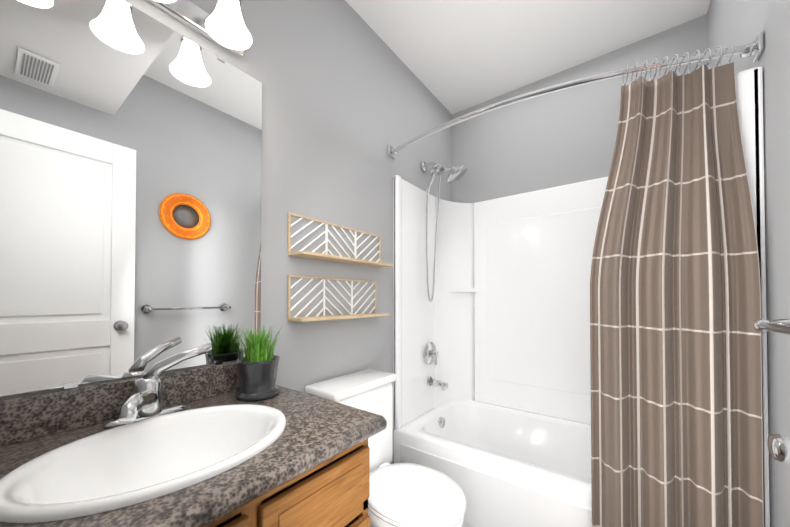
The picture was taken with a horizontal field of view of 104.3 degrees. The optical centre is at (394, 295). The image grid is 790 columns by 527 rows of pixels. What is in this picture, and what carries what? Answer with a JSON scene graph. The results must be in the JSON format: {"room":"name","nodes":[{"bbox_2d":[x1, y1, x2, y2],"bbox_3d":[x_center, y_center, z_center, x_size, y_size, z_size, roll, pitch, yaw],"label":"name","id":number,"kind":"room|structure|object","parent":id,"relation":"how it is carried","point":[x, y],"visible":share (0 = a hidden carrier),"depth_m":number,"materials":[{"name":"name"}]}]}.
{"room":"bathroom","nodes":[
{"label":"bathroom","id":0,"kind":"room"},
{"bbox_2d":[0,0,451,463],"bbox_3d":[-0.366,-0.146,1.471,0.100,2.700,2.850,-1,-1,37],"label":"wall","id":1,"kind":"structure","parent":0,"point":[348,97],"depth_m":1.46,"materials":[{"name":"grey paint"}]},
{"bbox_2d":[0,0,261,396],"bbox_3d":[-0.810,-0.298,0.780,0.010,1.061,0.996,-1,-1,37],"label":"mirror","id":2,"kind":"object","parent":1,"relation":"attached to","point":[130,182],"visible":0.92,"depth_m":0.84,"materials":[{"name":"clear glass"}]},
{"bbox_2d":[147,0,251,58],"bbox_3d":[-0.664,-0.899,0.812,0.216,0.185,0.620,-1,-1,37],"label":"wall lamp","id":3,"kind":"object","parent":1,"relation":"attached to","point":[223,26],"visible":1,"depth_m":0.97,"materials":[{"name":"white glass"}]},
{"bbox_2d":[287,275,388,321],"bbox_3d":[-0.238,0.014,1.467,0.100,0.190,0.560,-1,-1,37],"label":"shelf","id":4,"kind":"object","parent":1,"relation":"attached to","point":[317,317],"visible":1,"depth_m":1.43,"materials":[{"name":"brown wood"}]},
{"bbox_2d":[288,212,393,267],"bbox_3d":[-0.226,-0.251,1.487,0.100,0.180,0.600,-1,-1,37],"label":"shelf","id":5,"kind":"object","parent":1,"relation":"attached to","point":[348,259],"visible":1,"depth_m":1.44,"materials":[{"name":"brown wood"}]},
{"bbox_2d":[421,162,466,301],"bbox_3d":[0.324,-0.442,2.061,0.298,0.976,0.244,-1,-1,37],"label":"shower head","id":6,"kind":"object","parent":1,"relation":"attached to","point":[455,174],"visible":1,"depth_m":2.04},
{"bbox_2d":[388,31,763,158],"bbox_3d":[0.556,-0.834,1.390,1.479,0.125,0.197,-1,-1,37],"label":"shower rail","id":7,"kind":"object","parent":1,"relation":"attached to","point":[753,50],"visible":0.94,"depth_m":1.16,"materials":[{"name":"silver metal"}]},
{"bbox_2d":[590,44,763,526],"bbox_3d":[0.924,0.154,1.052,0.432,1.990,0.117,0,-1,26],"label":"shower curtain","id":8,"kind":"object","parent":7,"relation":"hanging from","point":[676,376],"visible":0.96,"depth_m":1.03,"materials":[{"name":"fabric"}]},
{"bbox_2d":[345,0,710,113],"bbox_3d":[0.270,-1.552,1.016,1.685,0.100,2.850,-1,-1,37],"label":"ceiling","id":9,"kind":"structure","parent":0,"point":[455,56],"depth_m":1.75,"materials":[{"name":"white paint"}]},
{"bbox_2d":[452,14,706,202],"bbox_3d":[1.092,-0.137,2.099,1.485,2.700,0.100,-1,-1,37],"label":"wall","id":10,"kind":"structure","parent":0,"point":[561,138],"depth_m":2.06,"materials":[{"name":"grey paint"}]},
{"bbox_2d":[707,0,789,526],"bbox_3d":[0.905,-0.159,0.523,0.100,2.700,2.850,-1,-1,37],"label":"wall","id":11,"kind":"structure","parent":0,"point":[735,23],"depth_m":0.92,"materials":[{"name":"grey paint"}]},
{"bbox_2d":[753,318,789,334],"bbox_3d":[0.788,0.072,0.538,0.103,0.064,0.564,-1,-1,37],"label":"towel rail","id":12,"kind":"object","parent":11,"relation":"attached to","point":[777,325],"visible":1,"depth_m":0.73,"materials":[{"name":"silver metal"}]},
{"bbox_2d":[767,433,789,462],"bbox_3d":[0.926,0.359,0.706,0.087,0.072,0.072,-1,-1,37],"label":"hook","id":13,"kind":"object","parent":11,"relation":"attached to","point":[779,447],"visible":1,"depth_m":0.71,"materials":[{"name":"silver metal"}]},
{"bbox_3d":[0.270,1.248,0.978,1.685,0.100,2.850,-1,-1,37],"label":"floor","id":14,"kind":"structure","parent":0,"visible":0},
{"bbox_2d":[0,362,386,526],"bbox_3d":[-0.568,0.713,0.605,0.592,0.960,1.032,-1,-1,37],"label":"bathroom vanity","id":15,"kind":"object","parent":14,"relation":"on","point":[309,466],"visible":0.71,"depth_m":0.71,"materials":[{"name":"stone"}]},
{"bbox_2d":[0,404,285,522],"bbox_3d":[-0.491,0.402,0.677,0.396,0.169,0.504,-1,-1,37],"label":"sink","id":16,"kind":"object","parent":15,"relation":"in","point":[133,463],"visible":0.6,"depth_m":0.70,"materials":[{"name":"white ceramic"}]},
{"bbox_2d":[103,343,212,428],"bbox_3d":[-0.606,0.238,0.819,0.211,0.194,0.236,-1,-1,37],"label":"faucet","id":17,"kind":"object","parent":15,"relation":"on","point":[144,401],"visible":0.96,"depth_m":0.83,"materials":[{"name":"silver metal"}]},
{"bbox_2d":[235,325,281,401],"bbox_3d":[-0.462,0.222,1.046,0.170,0.233,0.164,-1,-1,37],"label":"plant","id":18,"kind":"object","parent":15,"relation":"on","point":[257,366],"visible":1,"depth_m":1.00,"materials":[{"name":"green plant"}]},
{"bbox_2d":[305,369,466,526],"bbox_3d":[0.004,0.796,1.324,0.648,0.812,0.477,-1,-1,37],"label":"toilet","id":19,"kind":"object","parent":14,"relation":"on","point":[408,495],"visible":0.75,"depth_m":1.26,"materials":[{"name":"white ceramic"}]},
{"bbox_2d":[393,66,769,526],"bbox_3d":[0.817,0.241,1.726,1.479,1.934,0.813,-1,-1,37],"label":"tub surround","id":20,"kind":"object","parent":14,"relation":"on","point":[491,388],"visible":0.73,"depth_m":2.02,"materials":[{"name":"white plastic"}]}
]}

